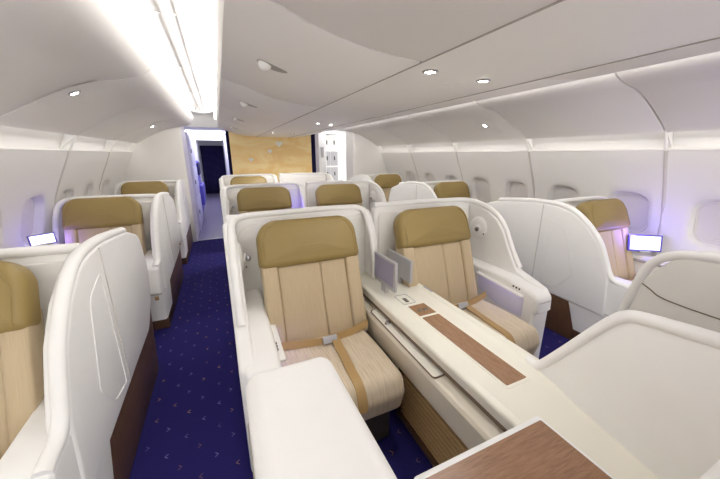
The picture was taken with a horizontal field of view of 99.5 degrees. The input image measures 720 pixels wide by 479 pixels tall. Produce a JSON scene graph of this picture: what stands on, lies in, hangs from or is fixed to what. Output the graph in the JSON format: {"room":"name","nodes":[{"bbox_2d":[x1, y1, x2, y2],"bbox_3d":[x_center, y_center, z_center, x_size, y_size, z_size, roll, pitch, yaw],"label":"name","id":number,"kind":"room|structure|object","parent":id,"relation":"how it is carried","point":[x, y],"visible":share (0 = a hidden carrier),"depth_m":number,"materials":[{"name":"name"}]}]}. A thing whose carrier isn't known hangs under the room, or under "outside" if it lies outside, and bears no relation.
{"room":"aircraft cabin","nodes":[
{"label":"aircraft cabin","id":0,"kind":"room"},
{"bbox_2d":[0,126,131,248],"bbox_3d":[-2.057,0.362,1.245,0.404,1.870,9.300,-7,17,-23],"label":"wall","id":1,"kind":"structure","parent":0,"point":[33,169],"depth_m":2.69,"materials":[{"name":"white plastic"}]},
{"bbox_2d":[22,198,35,242],"bbox_3d":[-2.885,-0.158,2.637,0.110,0.380,0.320,-7,17,-23],"label":"window","id":2,"kind":"structure","parent":1,"relation":"in","point":[28,224],"depth_m":2.68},
{"bbox_2d":[59,191,66,200],"bbox_3d":[-3.146,-0.314,3.194,0.110,0.380,0.320,-7,17,-23],"label":"window","id":3,"kind":"structure","parent":1,"relation":"in","point":[63,196],"depth_m":3.24,"materials":[{"name":"white plastic"}]},
{"bbox_2d":[54,151,109,205],"bbox_3d":[-2.122,0.435,1.400,0.291,1.648,6.378,-7,17,-23],"label":"trim","id":4,"kind":"structure","parent":1,"relation":"attached to","point":[68,151],"depth_m":2.94,"materials":[{"name":"grey plastic"}]},
{"bbox_2d":[83,186,87,195],"bbox_3d":[-3.407,-0.470,3.752,0.110,0.380,0.320,-7,17,-23],"label":"window","id":5,"kind":"structure","parent":1,"relation":"in","point":[86,188],"depth_m":3.82,"materials":[{"name":"white plastic"}]},
{"bbox_2d":[60,134,115,151],"bbox_3d":[-1.978,-0.477,1.212,0.161,0.215,6.374,-7,17,-23],"label":"trim","id":6,"kind":"structure","parent":1,"relation":"attached to","point":[66,139],"depth_m":2.89,"materials":[{"name":"white plastic"}]},
{"bbox_2d":[100,183,103,195],"bbox_3d":[-3.669,-0.626,4.309,0.110,0.380,0.320,-7,17,-23],"label":"window","id":7,"kind":"structure","parent":1,"relation":"in","point":[102,188],"depth_m":4.39,"materials":[{"name":"white plastic"}]},
{"bbox_2d":[124,126,199,241],"bbox_3d":[-3.807,-1.026,5.733,1.110,2.120,0.900,-7,17,-23],"label":"wall","id":8,"kind":"structure","parent":0,"point":[163,155],"depth_m":5.30,"materials":[{"name":"white plastic"}]},
{"bbox_2d":[121,0,216,116],"bbox_3d":[0.123,-1.335,2.019,2.920,0.120,9.700,-7,17,-23],"label":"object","id":9,"kind":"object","parent":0,"point":[152,26],"depth_m":2.19,"materials":[{"name":"white plastic"}]},
{"bbox_2d":[130,10,211,106],"bbox_3d":[0.007,-1.415,2.262,2.907,0.081,7.632,-7,17,-23],"label":"trim","id":10,"kind":"structure","parent":9,"relation":"attached to","point":[150,11],"depth_m":1.81,"materials":[{"name":"white plastic"}]},
{"bbox_2d":[156,0,199,106],"bbox_3d":[0.061,-1.414,2.139,2.524,0.024,8.800,-7,17,-23],"label":"trim","id":11,"kind":"structure","parent":9,"relation":"attached to","point":[159,2],"depth_m":2.15,"materials":[{"name":"white plastic"}]},
{"bbox_2d":[173,0,204,106],"bbox_3d":[0.061,-1.416,2.139,2.364,0.024,8.800,-7,17,-23],"label":"trim","id":12,"kind":"structure","parent":9,"relation":"attached to","point":[176,2],"depth_m":2.14,"materials":[{"name":"white plastic"}]},
{"bbox_2d":[189,106,213,112],"bbox_3d":[-2.750,-2.240,5.269,0.460,0.100,0.046,-7,17,-23],"label":"exit sign","id":13,"kind":"object","parent":9,"relation":"hanging from","point":[197,109],"visible":0.8,"depth_m":5.26,"materials":[{"name":"white plastic"}]},
{"bbox_2d":[205,0,215,118],"bbox_3d":[-0.869,-1.159,1.774,0.024,0.085,8.200,-7,17,-23],"label":"light","id":14,"kind":"object","parent":9,"relation":"attached to","point":[208,3],"visible":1,"depth_m":1.71,"materials":[{"name":"white"}]},
{"bbox_2d":[192,137,203,182],"bbox_3d":[-5.116,-2.119,9.485,0.100,2.200,7.300,-7,17,-23],"label":"wall","id":15,"kind":"structure","parent":0,"point":[195,142],"depth_m":11.08,"materials":[{"name":"white plastic"}]},
{"bbox_2d":[198,193,223,239],"bbox_3d":[-3.293,-1.163,10.152,5.700,0.001,8.100,-7,17,-23],"label":"floor","id":16,"kind":"structure","parent":0,"point":[212,224],"depth_m":7.96,"materials":[{"name":"carpet"}]},
{"bbox_2d":[185,132,202,230],"bbox_3d":[-3.767,-1.325,6.933,0.122,2.050,1.280,-7,17,-23],"label":"locker","id":17,"kind":"object","parent":16,"relation":"on","point":[189,140],"visible":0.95,"depth_m":6.59,"materials":[{"name":"white plastic"}]},
{"bbox_2d":[196,160,205,211],"bbox_3d":[-4.296,-1.369,8.199,0.190,1.450,1.200,-7,17,-23],"label":"seat","id":18,"kind":"object","parent":16,"relation":"on","point":[201,185],"visible":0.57,"depth_m":7.83,"materials":[{"name":"blue"}]},
{"bbox_2d":[326,136,342,179],"bbox_3d":[-0.837,-1.779,8.494,0.600,2.080,0.528,-7,17,-23],"label":"locker","id":19,"kind":"object","parent":16,"relation":"on","point":[334,144],"visible":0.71,"depth_m":8.16,"materials":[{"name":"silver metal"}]},
{"bbox_2d":[199,141,222,190],"bbox_3d":[-4.934,-3.333,13.446,6.000,2.400,0.100,-7,17,-23],"label":"wall","id":20,"kind":"structure","parent":0,"point":[201,143],"depth_m":12.63,"materials":[{"name":"grey plastic"}]},
{"bbox_2d":[222,135,228,174],"bbox_3d":[-4.112,-2.161,9.636,0.100,2.200,7.840,-7,17,-23],"label":"wall","id":21,"kind":"structure","parent":0,"point":[224,139],"depth_m":10.41,"materials":[{"name":"white plastic"}]},
{"bbox_2d":[200,146,225,193],"bbox_3d":[-6.075,-2.912,12.739,0.867,1.930,0.048,-7,17,-23],"label":"curtain","id":22,"kind":"object","parent":21,"relation":"hanging from","point":[213,162],"visible":0.82,"depth_m":12.69,"materials":[{"name":"blue fabric"}]},
{"bbox_2d":[226,151,229,174],"bbox_3d":[-3.582,-1.562,8.423,0.022,1.700,0.500,-7,17,-23],"label":"panel","id":23,"kind":"object","parent":21,"relation":"attached to","point":[226,151],"visible":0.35,"depth_m":8.10,"materials":[{"name":"white plastic"}]},
{"bbox_2d":[183,111,345,141],"bbox_3d":[-3.329,-3.442,9.723,6.000,0.380,7.700,-7,17,-23],"label":"ceiling","id":24,"kind":"structure","parent":0,"point":[201,121],"depth_m":5.90,"materials":[{"name":"white plastic"}]},
{"bbox_2d":[185,130,224,134],"bbox_3d":[-3.662,-2.536,7.258,0.800,0.025,1.000,-7,17,-23],"label":"recessed light","id":25,"kind":"object","parent":24,"relation":"in","point":[189,132],"visible":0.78,"depth_m":6.94,"materials":[{"name":"white"}]},
{"bbox_2d":[192,135,223,137],"bbox_3d":[-4.320,-2.929,8.662,0.800,0.025,1.000,-7,17,-23],"label":"recessed light","id":26,"kind":"object","parent":24,"relation":"in","point":[201,136],"visible":0.87,"depth_m":8.51,"materials":[{"name":"white"}]},
{"bbox_2d":[195,138,222,139],"bbox_3d":[-5.061,-3.372,10.242,0.800,0.025,1.000,-7,17,-23],"label":"recessed light","id":27,"kind":"object","parent":24,"relation":"in","point":[195,138],"visible":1,"depth_m":9.95,"materials":[{"name":"white"}]},
{"bbox_2d":[228,131,311,181],"bbox_3d":[-1.802,-1.272,6.464,1.620,2.200,0.066,-7,17,-23],"label":"wall","id":28,"kind":"structure","parent":0,"point":[249,154],"depth_m":6.28,"materials":[{"name":"beige wood"}]},
{"bbox_2d":[225,130,232,174],"bbox_3d":[-2.585,-1.203,6.181,0.068,2.180,0.032,-7,17,-23],"label":"curtain","id":29,"kind":"object","parent":28,"relation":"hanging from","point":[226,132],"visible":0.29,"depth_m":6.03,"materials":[{"name":"fabric"}]},
{"bbox_2d":[311,134,315,172],"bbox_3d":[-1.048,-1.396,6.870,0.138,2.180,0.048,-7,17,-23],"label":"curtain","id":30,"kind":"object","parent":28,"relation":"hanging from","point":[313,153],"visible":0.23,"depth_m":6.73,"materials":[{"name":"fabric"}]},
{"bbox_2d":[315,133,326,172],"bbox_3d":[-1.012,-1.601,7.785,0.200,2.120,0.515,-7,17,-23],"label":"wall pillar","id":31,"kind":"structure","parent":0,"point":[320,138],"depth_m":7.43,"materials":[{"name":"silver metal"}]},
{"bbox_2d":[129,238,569,478],"bbox_3d":[0.205,0.987,2.481,5.200,0.001,9.300,-7,17,-23],"label":"floor","id":32,"kind":"structure","parent":0,"point":[194,427],"depth_m":2.08,"materials":[{"name":"carpet"}]},
{"bbox_2d":[0,261,44,458],"bbox_3d":[-1.469,0.786,0.938,0.608,1.220,0.967,-7,17,-23],"label":"seat","id":33,"kind":"object","parent":32,"relation":"on","point":[22,333],"visible":0.64,"depth_m":1.19,"materials":[{"name":"beige fabric"}]},
{"bbox_2d":[0,227,158,478],"bbox_3d":[-1.691,0.640,1.463,0.893,1.218,1.805,-7,17,-23],"label":"shell","id":34,"kind":"object","parent":32,"relation":"on","point":[101,367],"visible":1,"depth_m":1.37,"materials":[{"name":"white plastic"}]},
{"bbox_2d":[62,196,146,255],"bbox_3d":[-2.313,0.282,2.737,0.608,1.220,0.968,-7,17,-23],"label":"seat","id":35,"kind":"object","parent":32,"relation":"on","point":[83,219],"visible":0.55,"depth_m":2.87,"materials":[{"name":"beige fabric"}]},
{"bbox_2d":[52,192,183,329],"bbox_3d":[-2.534,0.135,3.262,0.893,1.218,1.805,-7,17,-23],"label":"shell","id":36,"kind":"object","parent":32,"relation":"on","point":[163,258],"visible":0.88,"depth_m":3.04,"materials":[{"name":"white plastic"}]},
{"bbox_2d":[27,232,57,245],"bbox_3d":[-2.571,0.004,2.472,0.036,0.098,0.162,9,18,29],"label":"monitor","id":37,"kind":"object","parent":36,"relation":"on","point":[46,238],"visible":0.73,"depth_m":2.47,"materials":[{"name":"white"}]},
{"bbox_2d":[121,181,168,194],"bbox_3d":[-3.115,-0.198,4.448,0.608,1.220,0.967,-7,17,-23],"label":"seat","id":38,"kind":"object","parent":32,"relation":"on","point":[142,187],"visible":0.13,"depth_m":4.58,"materials":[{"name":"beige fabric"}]},
{"bbox_2d":[114,179,192,263],"bbox_3d":[-3.337,-0.344,4.973,0.893,1.218,1.805,-7,17,-23],"label":"shell","id":39,"kind":"object","parent":32,"relation":"on","point":[177,190],"visible":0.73,"depth_m":4.79,"materials":[{"name":"white plastic"}]},
{"bbox_2d":[219,174,277,189],"bbox_3d":[-1.976,-0.572,5.671,1.060,1.220,0.938,-7,17,-23],"label":"shell","id":40,"kind":"object","parent":32,"relation":"on","point":[225,180],"visible":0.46,"depth_m":5.82,"materials":[{"name":"white plastic"}]},
{"bbox_2d":[230,176,266,184],"bbox_3d":[-1.927,-0.498,5.518,0.653,1.220,0.901,-7,17,-23],"label":"seat","id":41,"kind":"object","parent":32,"relation":"on","point":[245,179],"visible":0.15,"depth_m":5.62,"materials":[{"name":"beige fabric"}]},
{"bbox_2d":[220,182,306,222],"bbox_3d":[-1.225,-0.123,4.070,1.060,1.220,1.488,-7,17,-23],"label":"shell","id":42,"kind":"object","parent":32,"relation":"on","point":[228,194],"visible":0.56,"depth_m":3.95,"materials":[{"name":"white plastic"}]},
{"bbox_2d":[228,200,231,213],"bbox_3d":[-1.608,-0.404,3.793,0.053,0.200,0.201,-7,17,-23],"label":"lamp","id":43,"kind":"object","parent":42,"relation":"attached to","point":[229,201],"depth_m":3.74,"materials":[{"name":"white plastic"}]},
{"bbox_2d":[237,186,291,213],"bbox_3d":[-1.063,0.019,3.675,0.653,1.220,0.901,-7,17,-23],"label":"seat","id":44,"kind":"object","parent":32,"relation":"on","point":[256,199],"visible":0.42,"depth_m":3.77,"materials":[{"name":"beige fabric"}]},
{"bbox_2d":[222,204,376,471],"bbox_3d":[-0.360,0.393,2.227,1.060,1.220,1.488,-7,17,-23],"label":"shell","id":45,"kind":"object","parent":32,"relation":"on","point":[259,348],"visible":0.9,"depth_m":1.87,"materials":[{"name":"white plastic"}]},
{"bbox_2d":[238,243,246,271],"bbox_3d":[-0.744,0.113,1.950,0.053,0.200,0.201,-7,17,-23],"label":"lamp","id":46,"kind":"object","parent":45,"relation":"attached to","point":[243,257],"depth_m":1.89,"materials":[{"name":"white plastic"}]},
{"bbox_2d":[245,255,250,260],"bbox_3d":[-0.710,0.119,1.932,0.031,0.039,0.040,2,16,6],"label":"light","id":47,"kind":"object","parent":45,"relation":"attached to","point":[247,257],"depth_m":1.92,"materials":[{"name":"silver metal"}]},
{"bbox_2d":[279,173,333,197],"bbox_3d":[-0.971,-0.695,6.108,1.055,1.220,0.938,-7,17,-23],"label":"shell","id":48,"kind":"object","parent":32,"relation":"on","point":[300,178],"visible":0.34,"depth_m":6.29,"materials":[{"name":"white plastic"}]},
{"bbox_2d":[245,357,396,478],"bbox_3d":[-0.072,0.890,0.679,0.220,1.100,0.593,-7,17,-23],"label":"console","id":49,"kind":"object","parent":32,"relation":"on","point":[304,422],"visible":1,"depth_m":0.58},
{"bbox_2d":[256,215,403,440],"bbox_3d":[-0.199,0.535,1.832,0.653,1.220,0.901,-7,17,-23],"label":"seat","id":50,"kind":"object","parent":32,"relation":"on","point":[309,267],"visible":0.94,"depth_m":1.89,"materials":[{"name":"beige fabric"}]},
{"bbox_2d":[281,329,403,420],"bbox_3d":[-0.151,0.786,1.761,0.620,0.234,0.591,-7,17,-23],"label":"seat cushion","id":51,"kind":"object","parent":50,"relation":"on","point":[375,385],"depth_m":1.68,"materials":[{"name":"beige fabric"}]},
{"bbox_2d":[315,183,361,205],"bbox_3d":[-0.138,-0.094,4.077,0.694,1.220,0.901,-7,17,-23],"label":"seat","id":52,"kind":"object","parent":32,"relation":"on","point":[329,194],"visible":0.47,"depth_m":4.16,"materials":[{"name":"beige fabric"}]},
{"bbox_2d":[305,180,385,213],"bbox_3d":[-0.220,-0.246,4.507,1.055,1.220,1.488,-7,17,-23],"label":"shell","id":53,"kind":"object","parent":32,"relation":"on","point":[371,192],"visible":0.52,"depth_m":4.47,"materials":[{"name":"white plastic"}]},
{"bbox_2d":[370,191,375,203],"bbox_3d":[0.175,-0.621,4.568,0.053,0.200,0.201,-7,17,-23],"label":"lamp","id":54,"kind":"object","parent":53,"relation":"attached to","point":[372,193],"depth_m":4.53,"materials":[{"name":"white plastic"}]},
{"bbox_2d":[349,173,402,181],"bbox_3d":[0.477,-0.809,6.631,0.893,1.218,1.805,-7,17,-23],"label":"shell","id":55,"kind":"object","parent":32,"relation":"on","point":[371,177],"visible":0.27,"depth_m":6.38,"materials":[{"name":"white plastic"}]},
{"bbox_2d":[374,174,401,201],"bbox_3d":[0.740,-0.668,6.124,0.598,1.220,0.967,-7,17,-23],"label":"seat","id":56,"kind":"object","parent":32,"relation":"on","point":[386,182],"visible":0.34,"depth_m":6.24,"materials":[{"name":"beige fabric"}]},
{"bbox_2d":[389,180,459,201],"bbox_3d":[1.280,-0.330,4.920,0.893,1.218,1.805,-7,17,-23],"label":"shell","id":57,"kind":"object","parent":32,"relation":"on","point":[412,190],"visible":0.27,"depth_m":4.74,"materials":[{"name":"white plastic"}]},
{"bbox_2d":[434,181,469,197],"bbox_3d":[1.542,-0.188,4.413,0.598,1.220,0.968,-7,17,-23],"label":"seat","id":58,"kind":"object","parent":32,"relation":"on","point":[454,189],"visible":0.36,"depth_m":4.52,"materials":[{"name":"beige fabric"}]},
{"bbox_2d":[371,197,550,358],"bbox_3d":[0.644,0.271,2.664,1.055,1.220,1.488,-7,17,-23],"label":"shell","id":59,"kind":"object","parent":32,"relation":"on","point":[498,270],"visible":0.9,"depth_m":2.50,"materials":[{"name":"white plastic"}]},
{"bbox_2d":[470,216,486,238],"bbox_3d":[1.039,-0.104,2.725,0.053,0.200,0.201,-7,17,-23],"label":"lamp","id":60,"kind":"object","parent":59,"relation":"attached to","point":[478,224],"depth_m":2.70,"materials":[{"name":"white plastic"}]},
{"bbox_2d":[393,206,539,354],"bbox_3d":[0.727,0.423,2.234,0.694,1.220,0.901,-7,17,-23],"label":"seat","id":61,"kind":"object","parent":32,"relation":"on","point":[436,240],"visible":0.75,"depth_m":2.31,"materials":[{"name":"beige fabric"}]},
{"bbox_2d":[453,300,539,354],"bbox_3d":[0.838,0.665,2.191,0.580,0.234,0.591,-7,17,-23],"label":"seat cushion","id":62,"kind":"object","parent":61,"relation":"on","point":[514,329],"depth_m":2.09,"materials":[{"name":"beige fabric"}]},
{"bbox_2d":[360,272,658,478],"bbox_3d":[0.504,0.828,1.747,0.459,0.703,2.005,-7,17,-23],"label":"console","id":63,"kind":"object","parent":32,"relation":"on","point":[466,384],"visible":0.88,"depth_m":1.47,"materials":[{"name":"white plastic"}]},
{"bbox_2d":[374,251,397,292],"bbox_3d":[0.174,0.244,2.127,0.024,0.258,0.300,-7,17,-23],"label":"monitor","id":64,"kind":"object","parent":63,"relation":"on","point":[385,269],"visible":1,"depth_m":2.09,"materials":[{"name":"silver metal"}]},
{"bbox_2d":[388,249,412,283],"bbox_3d":[0.295,0.218,2.285,0.024,0.223,0.320,-7,17,-23],"label":"monitor","id":65,"kind":"object","parent":63,"relation":"on","point":[405,265],"visible":0.77,"depth_m":2.22,"materials":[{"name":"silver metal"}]},
{"bbox_2d":[396,368,468,466],"bbox_3d":[0.502,1.083,1.399,0.040,0.400,1.210,-7,17,-23],"label":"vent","id":66,"kind":"object","parent":63,"relation":"attached to","point":[436,439],"depth_m":1.67,"materials":[{"name":"brown wood"}]},
{"bbox_2d":[524,310,719,478],"bbox_3d":[0.929,0.441,1.052,0.171,0.503,0.734,-3,16,-12],"label":"divider","id":67,"kind":"object","parent":63,"relation":"on","point":[651,382],"visible":0.97,"depth_m":0.97,"materials":[{"name":"white plastic"}]},
{"bbox_2d":[486,196,669,339],"bbox_3d":[2.123,0.175,3.121,0.893,1.218,1.805,-7,17,-23],"label":"shell","id":68,"kind":"object","parent":32,"relation":"on","point":[555,243],"visible":0.58,"depth_m":2.73,"materials":[{"name":"white plastic"}]},
{"bbox_2d":[627,234,662,252],"bbox_3d":[2.615,0.039,2.802,0.270,0.162,0.054,3,16,10],"label":"monitor","id":69,"kind":"object","parent":68,"relation":"on","point":[639,243],"visible":1,"depth_m":2.79,"materials":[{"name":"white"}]},
{"bbox_2d":[576,198,635,280],"bbox_3d":[2.386,0.316,2.614,0.598,1.220,0.967,-7,17,-23],"label":"seat","id":70,"kind":"object","parent":32,"relation":"on","point":[610,217],"visible":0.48,"depth_m":2.78,"materials":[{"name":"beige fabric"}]},
{"bbox_2d":[618,251,719,332],"bbox_3d":[1.665,0.621,1.485,0.167,1.182,0.712,-7,17,-23],"label":"divider","id":71,"kind":"object","parent":32,"relation":"on","point":[686,289],"visible":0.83,"depth_m":1.47,"materials":[{"name":"white plastic"}]},
{"bbox_2d":[699,460,719,478],"bbox_3d":[0.941,0.840,0.745,1.800,1.160,0.080,-7,17,-23],"label":"shell","id":72,"kind":"object","parent":32,"relation":"on","point":[713,472],"visible":1,"depth_m":0.43,"materials":[{"name":"white plastic"}]},
{"bbox_2d":[414,416,614,478],"bbox_3d":[0.496,0.776,0.823,0.545,0.102,0.455,-7,17,-23],"label":"side table","id":73,"kind":"object","parent":72,"relation":"attached to","point":[532,449],"visible":1,"depth_m":0.95,"materials":[{"name":"brown wood"}]},
{"bbox_2d":[345,131,387,179],"bbox_3d":[0.226,-1.458,7.275,1.020,2.120,0.500,-7,17,-23],"label":"wall","id":74,"kind":"structure","parent":0,"point":[363,156],"depth_m":6.87,"materials":[{"name":"white plastic"}]},
{"bbox_2d":[257,0,719,136],"bbox_3d":[-0.079,-1.084,2.553,0.644,0.050,8.280,-7,17,-23],"label":"ceiling strip","id":75,"kind":"object","parent":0,"point":[566,36],"visible":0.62,"depth_m":1.02,"materials":[{"name":"white plastic"}]},
{"bbox_2d":[422,69,437,73],"bbox_3d":[0.289,-0.693,1.260,0.068,0.008,0.068,-7,17,-23],"label":"spotlight","id":76,"kind":"object","parent":75,"relation":"attached to","point":[427,71],"visible":1,"depth_m":1.25,"materials":[{"name":"silver metal"}]},
{"bbox_2d":[475,79,490,82],"bbox_3d":[0.572,-0.737,1.418,0.068,0.008,0.068,-7,17,-23],"label":"spotlight","id":77,"kind":"object","parent":75,"relation":"attached to","point":[478,80],"visible":1,"depth_m":1.41,"materials":[{"name":"silver metal"}]},
{"bbox_2d":[256,0,719,137],"bbox_3d":[-0.079,-1.069,2.558,0.654,0.023,8.280,-7,17,-23],"label":"trim","id":78,"kind":"structure","parent":75,"relation":"attached to","point":[558,1],"depth_m":1.11,"materials":[{"name":"white plastic"}]},
{"bbox_2d":[216,110,266,136],"bbox_3d":[-2.016,-1.904,5.107,0.675,0.250,1.790,-7,17,-23],"label":"bin","id":79,"kind":"object","parent":78,"relation":"on","point":[221,124],"visible":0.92,"depth_m":4.90,"materials":[{"name":"white plastic"}]},
{"bbox_2d":[216,96,284,130],"bbox_3d":[-1.384,-1.527,3.760,0.675,0.250,1.260,-7,17,-23],"label":"bin","id":80,"kind":"object","parent":78,"relation":"on","point":[224,113],"visible":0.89,"depth_m":3.63,"materials":[{"name":"white plastic"}]},
{"bbox_2d":[216,64,319,122],"bbox_3d":[-0.862,-1.214,2.646,0.675,0.250,1.260,-7,17,-23],"label":"bin","id":81,"kind":"object","parent":78,"relation":"on","point":[231,95],"visible":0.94,"depth_m":2.46,"materials":[{"name":"white plastic"}]},
{"bbox_2d":[293,131,326,136],"bbox_3d":[-0.808,-2.051,5.632,0.675,0.250,1.790,-7,17,-23],"label":"bin","id":82,"kind":"object","parent":78,"relation":"on","point":[311,133],"visible":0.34,"depth_m":5.41,"materials":[{"name":"white plastic"}]},
{"bbox_2d":[215,0,419,106],"bbox_3d":[-0.339,-0.902,1.531,0.675,0.250,1.260,-7,17,-23],"label":"ceiling panel","id":83,"kind":"object","parent":78,"relation":"on","point":[263,47],"visible":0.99,"depth_m":1.26,"materials":[{"name":"white plastic"}]},
{"bbox_2d":[315,124,360,131],"bbox_3d":[-0.177,-1.674,4.285,0.675,0.250,1.260,-7,17,-23],"label":"bin","id":84,"kind":"object","parent":78,"relation":"on","point":[341,126],"visible":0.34,"depth_m":4.14,"materials":[{"name":"white plastic"}]},
{"bbox_2d":[346,111,424,124],"bbox_3d":[0.346,-1.361,3.171,0.675,0.250,1.260,-7,17,-23],"label":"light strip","id":85,"kind":"object","parent":78,"relation":"on","point":[399,114],"visible":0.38,"depth_m":2.97,"materials":[{"name":"white plastic"}]},
{"bbox_2d":[274,0,557,60],"bbox_3d":[0.472,-0.416,-0.200,0.675,0.250,2.665,-7,17,-23],"label":"ceiling panel","id":86,"kind":"object","parent":78,"relation":"on","point":[420,30],"visible":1,"depth_m":0.84,"materials":[{"name":"white plastic"}]},
{"bbox_2d":[402,79,581,111],"bbox_3d":[0.868,-1.049,2.056,0.675,0.250,1.260,-7,17,-23],"label":"bin","id":87,"kind":"object","parent":78,"relation":"on","point":[542,83],"visible":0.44,"depth_m":1.78,"materials":[{"name":"white plastic"}]},
{"bbox_2d":[546,39,719,79],"bbox_3d":[1.680,-0.564,0.325,0.675,0.250,2.665,-7,17,-23],"label":"bin","id":88,"kind":"object","parent":78,"relation":"on","point":[712,46],"visible":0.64,"depth_m":1.15,"materials":[{"name":"white plastic"}]},
{"bbox_2d":[380,130,719,255],"bbox_3d":[2.467,-0.189,3.212,0.404,1.870,9.300,-7,17,-23],"label":"wall","id":89,"kind":"structure","parent":0,"point":[608,166],"depth_m":3.03,"materials":[{"name":"white plastic"}]},
{"bbox_2d":[409,172,415,180],"bbox_3d":[1.120,-1.210,6.390,0.110,0.380,0.320,-7,17,-23],"label":"window","id":90,"kind":"structure","parent":89,"relation":"in","point":[411,175],"depth_m":6.39,"materials":[{"name":"white plastic"}]},
{"bbox_2d":[427,174,434,181],"bbox_3d":[1.381,-1.054,5.833,0.110,0.380,0.320,-7,17,-23],"label":"window","id":91,"kind":"structure","parent":89,"relation":"in","point":[430,177],"depth_m":5.82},
{"bbox_2d":[475,179,489,202],"bbox_3d":[1.904,-0.741,4.719,0.110,0.380,0.320,-7,17,-23],"label":"window","id":92,"kind":"structure","parent":89,"relation":"in","point":[481,185],"depth_m":4.73,"materials":[{"name":"white plastic"}]},
{"bbox_2d":[509,182,527,197],"bbox_3d":[2.165,-0.585,4.161,0.110,0.380,0.320,-7,17,-23],"label":"window","id":93,"kind":"structure","parent":89,"relation":"in","point":[516,190],"depth_m":4.15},
{"bbox_2d":[411,151,667,255],"bbox_3d":[2.413,-0.117,3.372,0.291,1.648,6.378,-7,17,-23],"label":"trim","id":94,"kind":"structure","parent":89,"relation":"attached to","point":[665,158],"depth_m":2.74,"materials":[{"name":"white plastic"}]},
{"bbox_2d":[407,129,672,151],"bbox_3d":[2.268,-0.995,3.058,0.161,0.215,6.374,-7,17,-23],"label":"trim","id":95,"kind":"structure","parent":89,"relation":"attached to","point":[668,136],"depth_m":2.54,"materials":[{"name":"white plastic"}]},
{"bbox_2d":[553,187,577,199],"bbox_3d":[2.426,-0.429,3.604,0.110,0.380,0.320,-7,17,-23],"label":"window","id":96,"kind":"structure","parent":89,"relation":"in","point":[559,192],"depth_m":3.58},
{"bbox_2d":[614,193,649,230],"bbox_3d":[2.688,-0.272,3.047,0.110,0.380,0.320,-7,17,-23],"label":"window","id":97,"kind":"structure","parent":89,"relation":"in","point":[637,206],"depth_m":3.00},
{"bbox_2d":[693,202,719,246],"bbox_3d":[2.949,-0.116,2.490,0.110,0.380,0.320,-7,17,-23],"label":"window","id":98,"kind":"structure","parent":89,"relation":"in","point":[706,230],"depth_m":2.56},
{"bbox_3d":[0.123,-1.089,2.088,4.560,0.470,9.700,-7,17,-23],"label":"trim","id":99,"kind":"structure","parent":0,"visible":0},
{"bbox_2d":[0,0,154,116],"bbox_3d":[-1.509,-0.796,1.343,0.910,0.472,1.258,-7,17,-23],"label":"bin","id":100,"kind":"object","parent":99,"relation":"attached to","point":[47,47],"visible":0.99,"depth_m":1.39,"materials":[{"name":"white plastic"}]},
{"bbox_2d":[0,56,176,135],"bbox_3d":[-2.032,-1.108,2.457,0.910,0.472,1.258,-7,17,-23],"label":"bin","id":101,"kind":"object","parent":99,"relation":"attached to","point":[153,88],"visible":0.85,"depth_m":2.33,"materials":[{"name":"white plastic"}]},
{"bbox_2d":[34,81,107,106],"bbox_3d":[-1.852,-0.940,1.979,0.320,0.135,0.280,-7,17,-23],"label":"panel","id":102,"kind":"object","parent":101,"relation":"attached to","point":[55,99],"visible":1,"depth_m":1.96,"materials":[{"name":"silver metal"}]},
{"bbox_2d":[77,91,186,140],"bbox_3d":[-2.554,-1.421,3.572,0.910,0.472,1.258,-7,17,-23],"label":"bin","id":103,"kind":"object","parent":99,"relation":"attached to","point":[120,125],"visible":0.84,"depth_m":3.43,"materials":[{"name":"white plastic"}]},
{"bbox_2d":[116,107,193,142],"bbox_3d":[-3.079,-1.734,4.691,0.910,0.472,1.268,-7,17,-23],"label":"bin","id":104,"kind":"object","parent":99,"relation":"attached to","point":[135,136],"visible":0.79,"depth_m":4.62,"materials":[{"name":"white plastic"}]},
{"bbox_2d":[139,122,165,131],"bbox_3d":[-2.972,-1.609,4.366,0.320,0.135,0.280,-7,17,-23],"label":"spotlight","id":105,"kind":"object","parent":104,"relation":"attached to","point":[160,123],"visible":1,"depth_m":4.36,"materials":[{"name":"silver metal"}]},
{"bbox_2d":[342,123,406,145],"bbox_3d":[0.230,-2.138,6.129,0.910,0.472,1.268,-7,17,-23],"label":"bin","id":106,"kind":"object","parent":99,"relation":"attached to","point":[378,136],"visible":0.7,"depth_m":6.08,"materials":[{"name":"white plastic"}]},
{"bbox_2d":[368,115,451,144],"bbox_3d":[0.754,-1.824,5.010,0.910,0.472,1.258,-7,17,-23],"label":"bin","id":107,"kind":"object","parent":99,"relation":"attached to","point":[410,131],"visible":0.68,"depth_m":4.95,"materials":[{"name":"white plastic"}]},
{"bbox_2d":[408,101,524,142],"bbox_3d":[1.277,-1.512,3.895,0.910,0.472,1.258,-7,17,-23],"label":"bin","id":108,"kind":"object","parent":99,"relation":"attached to","point":[452,122],"visible":0.72,"depth_m":3.85,"materials":[{"name":"white plastic"}]},
{"bbox_2d":[468,117,502,133],"bbox_3d":[1.526,-1.385,3.723,0.320,0.156,0.280,-7,17,-23],"label":"spotlight","id":109,"kind":"object","parent":108,"relation":"attached to","point":[483,124],"visible":1,"depth_m":3.71,"materials":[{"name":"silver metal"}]},
{"bbox_2d":[475,72,664,138],"bbox_3d":[1.800,-1.199,2.781,0.910,0.472,1.258,-7,17,-23],"label":"bin","id":110,"kind":"object","parent":99,"relation":"attached to","point":[606,104],"visible":0.72,"depth_m":2.64,"materials":[{"name":"white plastic"}]},
{"bbox_2d":[617,51,719,131],"bbox_3d":[2.322,-0.887,1.666,0.910,0.472,1.258,-7,17,-23],"label":"bin","id":111,"kind":"object","parent":99,"relation":"attached to","point":[684,94],"visible":0.77,"depth_m":2.03,"materials":[{"name":"white plastic"}]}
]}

